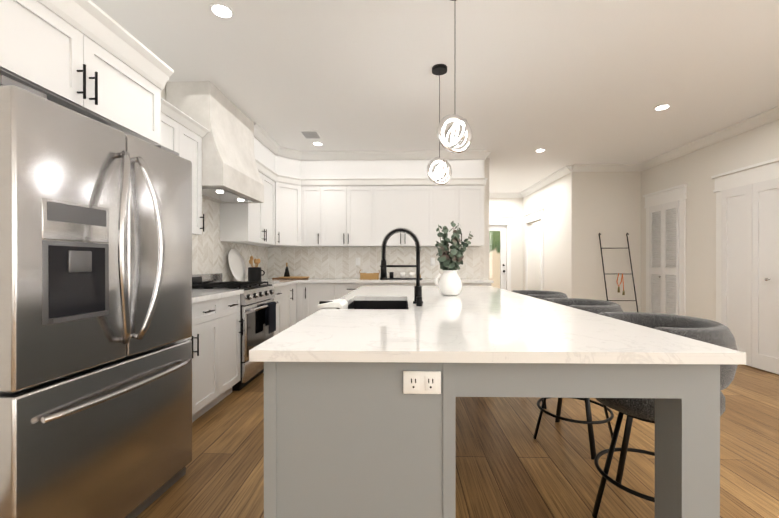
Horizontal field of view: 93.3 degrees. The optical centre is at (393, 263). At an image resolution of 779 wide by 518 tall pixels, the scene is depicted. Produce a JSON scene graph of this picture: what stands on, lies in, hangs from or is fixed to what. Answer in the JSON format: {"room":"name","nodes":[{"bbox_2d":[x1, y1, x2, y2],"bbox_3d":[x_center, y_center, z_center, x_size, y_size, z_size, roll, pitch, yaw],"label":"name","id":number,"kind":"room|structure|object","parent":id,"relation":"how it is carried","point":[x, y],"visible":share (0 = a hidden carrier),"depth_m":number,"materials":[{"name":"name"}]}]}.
{"room":"kitchen","nodes":[
{"label":"kitchen","id":0,"kind":"room"},
{"bbox_2d":[161,85,246,280],"bbox_3d":[-2.098,-0.217,1.493,0.120,2.740,8.590,0,0,1],"label":"wall","id":1,"kind":"structure","parent":0,"point":[163,93],"depth_m":3.21,"materials":[{"name":"white paint"}]},
{"bbox_2d":[0,0,160,144],"bbox_3d":[-1.695,-0.875,1.672,0.658,0.335,1.070,0,0,1],"label":"upper cabinet","id":2,"kind":"object","parent":1,"relation":"attached to","point":[54,57],"visible":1,"depth_m":1.62,"materials":[{"name":"white wood"}]},
{"bbox_2d":[161,113,184,157],"bbox_3d":[-1.844,-0.671,2.579,0.320,0.846,0.716,0,0,1],"label":"upper cabinet","id":3,"kind":"object","parent":1,"relation":"attached to","point":[172,133],"depth_m":2.81,"materials":[{"name":"white wood"}]},
{"bbox_2d":[185,128,203,234],"bbox_3d":[-1.834,-0.672,3.014,0.320,0.846,0.387,0,0,1],"label":"upper cabinet","id":4,"kind":"object","parent":1,"relation":"attached to","point":[193,142],"depth_m":3.12,"materials":[{"name":"white wood"}]},
{"bbox_2d":[166,81,263,202],"bbox_3d":[-1.726,-1.128,3.683,0.505,0.922,0.950,0,0,1],"label":"range hood","id":5,"kind":"object","parent":1,"relation":"attached to","point":[230,173],"visible":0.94,"depth_m":3.36,"materials":[{"name":"white paint"}]},
{"bbox_2d":[192,198,267,281],"bbox_3d":[-1.980,-0.287,3.895,0.007,1.029,3.520,0,0,1],"label":"backsplash","id":6,"kind":"structure","parent":1,"relation":"attached to","point":[210,251],"depth_m":4.07,"materials":[{"name":"tile"}]},
{"bbox_2d":[220,172,274,244],"bbox_3d":[-1.798,-0.685,4.608,0.320,0.866,0.886,0,0,1],"label":"upper cabinet","id":7,"kind":"object","parent":1,"relation":"attached to","point":[248,223],"depth_m":4.32,"materials":[{"name":"white wood"}]},
{"bbox_2d":[36,0,490,185],"bbox_3d":[-0.321,-1.315,3.310,3.332,0.549,4.613,0,0,1],"label":"crown molding","id":8,"kind":"structure","parent":1,"relation":"attached to","point":[92,21],"depth_m":2.94,"materials":[{"name":"white paint"}]},
{"bbox_2d":[256,182,303,246],"bbox_3d":[-1.637,-0.686,5.341,0.608,0.865,0.613,0,0,1],"label":"upper cabinet","id":9,"kind":"object","parent":1,"relation":"attached to","point":[287,215],"visible":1,"depth_m":5.18,"materials":[{"name":"white wood"}]},
{"bbox_2d":[91,0,778,192],"bbox_3d":[0.973,-1.619,2.846,6.560,0.060,11.800,0,0,1],"label":"ceiling","id":10,"kind":"structure","parent":0,"point":[563,83],"depth_m":3.02,"materials":[{"name":"white paint"}]},
{"bbox_2d":[209,2,234,18],"bbox_3d":[-1.079,-1.585,2.312,0.149,0.006,0.149,0,0,-38],"label":"recessed light","id":11,"kind":"object","parent":10,"relation":"in","point":[221,10],"depth_m":2.30,"materials":[{"name":"white paint"}]},
{"bbox_2d":[299,130,321,138],"bbox_3d":[-1.019,-1.587,4.542,0.220,0.009,0.280,0,0,1],"label":"ceiling vent","id":12,"kind":"object","parent":10,"relation":"in","point":[310,134],"visible":1,"depth_m":4.52,"materials":[{"name":"white metal"}]},
{"bbox_2d":[312,142,322,145],"bbox_3d":[-1.011,-1.590,4.892,0.149,0.006,0.149,0,0,-8],"label":"recessed light","id":13,"kind":"object","parent":10,"relation":"in","point":[314,143],"depth_m":4.87,"materials":[{"name":"white paint"}]},
{"bbox_2d":[254,137,483,185],"bbox_3d":[-0.332,-1.355,4.874,3.240,0.473,1.486,0,0,1],"label":"ceiling soffit","id":14,"kind":"structure","parent":10,"relation":"attached to","point":[297,168],"depth_m":5.29,"materials":[{"name":"white paint"}]},
{"bbox_2d":[427,64,451,184],"bbox_3d":[0.373,-1.113,2.991,0.167,0.952,0.154,0,0,24],"label":"pendant light","id":15,"kind":"object","parent":10,"relation":"hanging from","point":[439,69],"visible":1,"depth_m":2.98,"materials":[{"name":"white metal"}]},
{"bbox_2d":[437,0,471,152],"bbox_3d":[0.354,-1.111,2.121,0.167,0.952,0.154,0,0,24],"label":"pendant light","id":16,"kind":"object","parent":10,"relation":"hanging from","point":[452,147],"visible":1,"depth_m":2.10,"materials":[{"name":"white glass"}]},
{"bbox_2d":[653,104,670,110],"bbox_3d":[2.734,-1.588,3.747,0.149,0.006,0.149,0,0,-8],"label":"recessed light","id":17,"kind":"object","parent":10,"relation":"in","point":[665,106],"depth_m":3.74,"materials":[{"name":"white paint"}]},
{"bbox_2d":[136,364,778,517],"bbox_3d":[0.997,1.179,3.901,6.560,0.060,13.900,0,0,1],"label":"floor","id":18,"kind":"structure","parent":0,"point":[508,465],"depth_m":2.15,"materials":[{"name":"brown wood"}]},
{"bbox_2d":[0,75,191,517],"bbox_3d":[-1.524,0.275,1.622,0.921,1.755,0.885,0,0,5],"label":"refrigerator","id":19,"kind":"object","parent":18,"relation":"on","point":[95,317],"visible":1,"depth_m":1.40,"materials":[{"name":"silver metal"}]},
{"bbox_2d":[184,297,223,421],"bbox_3d":[-1.695,0.711,2.548,0.620,0.880,0.836,0,0,1],"label":"base cabinet","id":20,"kind":"object","parent":18,"relation":"on","point":[215,337],"depth_m":2.75,"materials":[{"name":"white wood"}]},
{"bbox_2d":[224,294,242,397],"bbox_3d":[-1.683,0.710,3.071,0.620,0.880,0.445,0,0,1],"label":"base cabinet","id":21,"kind":"object","parent":18,"relation":"on","point":[232,323],"depth_m":3.15,"materials":[{"name":"white wood"}]},
{"bbox_2d":[192,289,243,303],"bbox_3d":[-1.676,0.250,2.711,0.650,0.039,1.164,0,0,1],"label":"countertop","id":22,"kind":"structure","parent":21,"relation":"on","point":[200,295],"depth_m":2.92,"materials":[{"name":"stone"}]},
{"bbox_2d":[192,273,277,390],"bbox_3d":[-1.609,0.629,3.679,0.719,1.040,0.760,0,0,1],"label":"gas range","id":23,"kind":"object","parent":18,"relation":"on","point":[258,303],"visible":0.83,"depth_m":3.54,"materials":[{"name":"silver metal"}]},
{"bbox_2d":[274,286,283,335],"bbox_3d":[-1.656,0.708,4.277,0.620,0.880,0.423,0,0,1],"label":"base cabinet","id":24,"kind":"object","parent":18,"relation":"on","point":[279,291],"depth_m":4.36,"materials":[{"name":"white wood"}]},
{"bbox_2d":[284,284,291,329],"bbox_3d":[-1.649,0.708,4.579,0.620,0.880,0.424,0,0,1],"label":"base cabinet","id":25,"kind":"object","parent":18,"relation":"on","point":[287,288],"depth_m":4.67,"materials":[{"name":"white wood"}]},
{"bbox_2d":[292,283,295,324],"bbox_3d":[-1.642,0.707,4.880,0.620,0.880,0.297,0,0,1],"label":"base cabinet","id":26,"kind":"object","parent":18,"relation":"on","point":[293,285],"depth_m":4.89,"materials":[{"name":"white wood"}]},
{"bbox_2d":[247,279,297,287],"bbox_3d":[-1.635,0.247,4.522,0.650,0.039,0.914,0,0,1],"label":"countertop","id":27,"kind":"structure","parent":26,"relation":"on","point":[275,283],"depth_m":4.63,"materials":[{"name":"stone"}]},
{"bbox_2d":[228,249,245,280],"bbox_3d":[-1.872,0.024,4.414,0.105,0.399,0.410,0,0,1],"label":"platter","id":28,"kind":"object","parent":27,"relation":"on","point":[237,264],"visible":0.98,"depth_m":4.42,"materials":[{"name":"white ceramic"}]},
{"bbox_2d":[248,256,264,280],"bbox_3d":[-1.687,0.066,4.530,0.201,0.322,0.156,0,0,1],"label":"utensil crock","id":29,"kind":"object","parent":27,"relation":"on","point":[254,273],"visible":0.98,"depth_m":4.48,"materials":[{"name":"black ceramic"}]},
{"bbox_2d":[264,278,493,282],"bbox_3d":[-0.297,0.246,5.284,3.290,0.039,0.670,0,0,1],"label":"countertop","id":30,"kind":"structure","parent":26,"relation":"on","point":[311,280],"depth_m":4.98,"materials":[{"name":"stone"}]},
{"bbox_2d":[272,263,309,278],"bbox_3d":[-1.483,0.108,5.353,0.480,0.235,0.300,0,0,9],"label":"cutting board","id":31,"kind":"object","parent":30,"relation":"on","point":[287,275],"visible":1,"depth_m":5.34,"materials":[{"name":"brown wood"}]},
{"bbox_2d":[359,270,379,278],"bbox_3d":[-0.350,0.159,5.380,0.309,0.133,0.180,0,0,1],"label":"basket","id":32,"kind":"object","parent":30,"relation":"on","point":[369,275],"visible":1,"depth_m":5.29,"materials":[{"name":"brown wicker"}]},
{"bbox_2d":[387,272,421,278],"bbox_3d":[0.149,0.175,5.349,0.520,0.100,0.200,0,0,1],"label":"tray","id":33,"kind":"object","parent":30,"relation":"on","point":[402,275],"visible":0.88,"depth_m":5.32,"materials":[{"name":"black metal"}]},
{"bbox_2d":[304,283,335,318],"bbox_3d":[-1.009,0.706,5.326,0.421,0.880,0.620,0,0,1],"label":"base cabinet","id":34,"kind":"object","parent":18,"relation":"on","point":[309,296],"depth_m":5.02,"materials":[{"name":"white wood"}]},
{"bbox_2d":[336,283,375,298],"bbox_3d":[-0.549,0.706,5.316,0.617,0.880,0.620,0,0,1],"label":"base cabinet","id":35,"kind":"object","parent":18,"relation":"on","point":[342,289],"depth_m":5.01,"materials":[{"name":"white wood"}]},
{"bbox_2d":[376,283,431,285],"bbox_3d":[0.109,0.706,5.301,0.819,0.880,0.620,0,0,1],"label":"base cabinet","id":36,"kind":"object","parent":18,"relation":"on","point":[377,284],"depth_m":4.99,"materials":[{"name":"white"}]},
{"bbox_2d":[432,283,467,285],"bbox_3d":[0.690,0.706,5.288,0.576,0.880,0.620,0,0,1],"label":"base cabinet","id":37,"kind":"object","parent":18,"relation":"on","point":[433,284],"depth_m":4.97,"materials":[{"name":"white wood"}]},
{"bbox_2d":[468,283,490,285],"bbox_3d":[1.095,0.706,5.279,0.466,0.880,0.620,0,0,1],"label":"base cabinet","id":38,"kind":"object","parent":18,"relation":"on","point":[469,284],"depth_m":4.97,"materials":[{"name":"white wood"}]},
{"bbox_2d":[264,362,719,517],"bbox_3d":[0.293,0.707,2.354,1.251,0.889,2.684,0,0,1],"label":"kitchen island","id":39,"kind":"object","parent":18,"relation":"on","point":[351,430],"depth_m":1.02,"materials":[{"name":"grey wood"}]},
{"bbox_2d":[403,371,440,393],"bbox_3d":[0.078,0.328,1.011,0.103,0.062,0.008,0,0,1],"label":"outlet","id":40,"kind":"object","parent":39,"relation":"attached to","point":[421,382],"visible":1,"depth_m":1.01,"materials":[{"name":"white plastic"}]},
{"bbox_2d":[249,286,745,365],"bbox_3d":[0.297,0.246,2.355,1.310,0.030,2.760,0,0,1],"label":"island countertop","id":41,"kind":"structure","parent":39,"relation":"on","point":[479,325],"depth_m":1.16,"materials":[{"name":"white stone"}]},
{"bbox_2d":[317,299,347,308],"bbox_3d":[-0.327,0.277,1.994,0.131,0.151,0.190,0,0,1],"label":"towel","id":42,"kind":"object","parent":41,"relation":"on","point":[340,303],"visible":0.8,"depth_m":1.90,"materials":[{"name":"white fabric"}]},
{"bbox_2d":[341,298,408,309],"bbox_3d":[-0.101,0.382,2.224,0.394,0.264,0.744,0,0,1],"label":"sink","id":43,"kind":"object","parent":41,"relation":"in","point":[358,303],"depth_m":2.58,"materials":[{"name":"black metal"}]},
{"bbox_2d":[380,227,422,303],"bbox_3d":[0.046,0.010,2.158,0.252,0.441,0.094,0,0,1],"label":"faucet","id":44,"kind":"object","parent":41,"relation":"on","point":[417,287],"visible":1,"depth_m":2.13,"materials":[{"name":"black metal"}]},
{"bbox_2d":[416,297,421,305],"bbox_3d":[0.139,0.206,1.998,0.032,0.049,0.032,0,0,1],"label":"handle","id":45,"kind":"object","parent":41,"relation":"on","point":[418,301],"visible":1,"depth_m":1.99,"materials":[{"name":"black metal"}]},
{"bbox_2d":[434,221,472,295],"bbox_3d":[0.434,-0.039,2.683,0.281,0.537,0.262,0,0,1],"label":"vase","id":46,"kind":"object","parent":41,"relation":"on","point":[449,283],"visible":1,"depth_m":2.62,"materials":[{"name":"white ceramic"}]},
{"bbox_2d":[511,290,567,408],"bbox_3d":[1.213,0.700,3.165,0.547,0.904,0.570,0,0,1],"label":"stool","id":47,"kind":"object","parent":18,"relation":"on","point":[538,294],"visible":0.06,"depth_m":3.22,"materials":[{"name":"fabric"}]},
{"bbox_2d":[533,298,622,459],"bbox_3d":[1.196,0.701,2.415,0.547,0.904,0.570,0,0,1],"label":"stool","id":48,"kind":"object","parent":18,"relation":"on","point":[594,306],"visible":0.25,"depth_m":2.31,"materials":[{"name":"metal"}]},
{"bbox_2d":[598,233,637,311],"bbox_3d":[3.539,0.327,5.762,0.456,1.640,0.394,0,0,1],"label":"ladder","id":49,"kind":"object","parent":18,"relation":"on","point":[599,234],"visible":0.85,"depth_m":5.78,"materials":[{"name":"black metal"}]},
{"bbox_2d":[592,312,737,517],"bbox_3d":[1.179,0.702,1.665,0.547,0.904,0.570,0,0,1],"label":"stool","id":50,"kind":"object","parent":18,"relation":"on","point":[706,331],"visible":0.38,"depth_m":1.60,"materials":[{"name":"fabric"}]},
{"bbox_2d":[484,158,488,278],"bbox_3d":[-0.243,-0.224,5.687,3.400,2.740,0.120,0,0,1],"label":"wall","id":51,"kind":"structure","parent":0,"point":[486,222],"depth_m":5.59,"materials":[{"name":"white paint"}]},
{"bbox_2d":[301,186,324,246],"bbox_3d":[-1.164,-0.687,5.477,0.348,0.866,0.320,0,0,1],"label":"upper cabinet","id":52,"kind":"object","parent":51,"relation":"attached to","point":[312,197],"depth_m":5.32,"materials":[{"name":"white wood"}]},
{"bbox_2d":[325,186,376,246],"bbox_3d":[-0.679,-0.687,5.466,0.857,0.866,0.320,0,0,1],"label":"upper cabinet","id":53,"kind":"object","parent":51,"relation":"attached to","point":[352,216],"depth_m":5.31,"materials":[{"name":"white wood"}]},
{"bbox_2d":[268,246,483,277],"bbox_3d":[-0.289,-0.165,5.623,3.310,0.779,0.007,0,0,1],"label":"backsplash","id":54,"kind":"structure","parent":51,"relation":"attached to","point":[325,262],"depth_m":5.63,"materials":[{"name":"tile"}]},
{"bbox_2d":[430,258,434,264],"bbox_3d":[0.595,-0.029,5.596,0.072,0.120,0.008,0,0,1],"label":"outlet","id":55,"kind":"object","parent":54,"relation":"attached to","point":[432,261],"visible":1,"depth_m":5.59,"materials":[{"name":"white plastic"}]},
{"bbox_2d":[377,186,440,246],"bbox_3d":[0.136,-0.687,5.448,1.007,0.866,0.320,0,0,1],"label":"upper cabinet","id":56,"kind":"object","parent":51,"relation":"attached to","point":[417,209],"depth_m":5.29,"materials":[{"name":"white wood"}]},
{"bbox_2d":[438,185,483,246],"bbox_3d":[0.912,-0.686,5.430,0.779,0.866,0.320,0,0,1],"label":"upper cabinet","id":57,"kind":"object","parent":51,"relation":"attached to","point":[463,205],"depth_m":5.28,"materials":[{"name":"white wood"}]},
{"bbox_2d":[489,198,522,290],"bbox_3d":[2.300,-0.229,8.480,1.560,2.740,0.120,0,0,1],"label":"wall","id":58,"kind":"structure","parent":0,"point":[513,207],"depth_m":8.41,"materials":[{"name":"white paint"}]},
{"bbox_2d":[489,225,505,289],"bbox_3d":[2.184,0.126,8.447,0.810,2.030,0.123,0,0,1],"label":"door","id":59,"kind":"structure","parent":58,"relation":"attached to","point":[497,254],"depth_m":8.48,"materials":[{"name":"white"}]},
{"bbox_2d":[489,216,512,290],"bbox_3d":[2.183,0.026,8.398,1.060,2.230,0.050,0,0,1],"label":"door frame","id":60,"kind":"structure","parent":58,"relation":"attached to","point":[493,220],"depth_m":8.39,"materials":[{"name":"white paint"}]},
{"bbox_2d":[489,193,520,197],"bbox_3d":[2.188,-1.549,8.374,1.340,0.100,0.092,0,0,1],"label":"crown molding","id":61,"kind":"structure","parent":58,"relation":"attached to","point":[491,195],"depth_m":8.36,"materials":[{"name":"white paint"}]},
{"bbox_2d":[533,221,540,290],"bbox_3d":[3.668,-0.230,8.565,1.170,2.740,0.050,0,0,1],"label":"wall","id":62,"kind":"structure","parent":0,"point":[536,255],"depth_m":8.54,"materials":[{"name":"white paint"}]},
{"bbox_2d":[523,174,567,296],"bbox_3d":[2.993,-0.227,7.264,0.120,2.740,2.280,0,0,1],"label":"wall","id":63,"kind":"structure","parent":0,"point":[551,199],"depth_m":6.77,"materials":[{"name":"white paint"}]},
{"bbox_2d":[523,208,543,290],"bbox_3d":[2.917,0.027,7.696,0.050,2.230,1.070,0,0,1],"label":"door frame","id":64,"kind":"structure","parent":63,"relation":"attached to","point":[538,214],"depth_m":7.67,"materials":[{"name":"white paint"}]},
{"bbox_2d":[520,164,574,197],"bbox_3d":[2.885,-1.547,7.158,0.092,0.100,2.492,0,0,1],"label":"crown molding","id":65,"kind":"structure","parent":63,"relation":"attached to","point":[565,170],"depth_m":6.80,"materials":[{"name":"white paint"}]},
{"bbox_2d":[568,171,640,311],"bbox_3d":[3.466,-0.225,6.053,1.120,2.740,0.120,0,0,1],"label":"wall","id":66,"kind":"structure","parent":0,"point":[606,206],"depth_m":5.99,"materials":[{"name":"white paint"}]},
{"bbox_2d":[574,164,638,171],"bbox_3d":[3.419,-1.545,5.946,0.990,0.100,0.092,0,0,1],"label":"crown molding","id":67,"kind":"structure","parent":66,"relation":"attached to","point":[578,167],"depth_m":5.94,"materials":[{"name":"white paint"}]},
{"bbox_2d":[641,119,778,374],"bbox_3d":[3.987,-0.217,1.641,0.120,2.740,8.920,0,0,1],"label":"wall","id":68,"kind":"structure","parent":0,"point":[696,170],"depth_m":4.76,"materials":[{"name":"white paint"}]},
{"bbox_2d":[649,200,678,314],"bbox_3d":[3.977,0.127,5.437,0.062,2.014,0.606,0,0,1],"label":"door","id":69,"kind":"structure","parent":68,"relation":"attached to","point":[663,258],"depth_m":5.40,"materials":[{"name":"white wood"}]},
{"bbox_2d":[643,184,687,315],"bbox_3d":[3.988,0.031,5.437,0.050,2.230,0.860,0,0,1],"label":"door frame","id":70,"kind":"structure","parent":68,"relation":"attached to","point":[679,192],"depth_m":5.13,"materials":[{"name":"white paint"}]},
{"bbox_2d":[639,106,778,170],"bbox_3d":[3.879,-1.537,1.581,0.092,0.100,8.800,0,0,1],"label":"crown molding","id":71,"kind":"structure","parent":68,"relation":"attached to","point":[761,119],"depth_m":4.48,"materials":[{"name":"white paint"}]},
{"bbox_2d":[711,157,778,322],"bbox_3d":[3.948,0.034,3.663,0.050,2.230,1.810,0,0,1],"label":"door frame","id":72,"kind":"structure","parent":68,"relation":"attached to","point":[758,172],"depth_m":4.33,"materials":[{"name":"white paint"}]},
{"bbox_2d":[721,178,778,373],"bbox_3d":[3.931,0.130,3.663,0.075,2.014,1.556,0,0,1],"label":"door","id":73,"kind":"structure","parent":68,"relation":"attached to","point":[750,266],"depth_m":4.05,"materials":[{"name":"white wood"}]}
]}

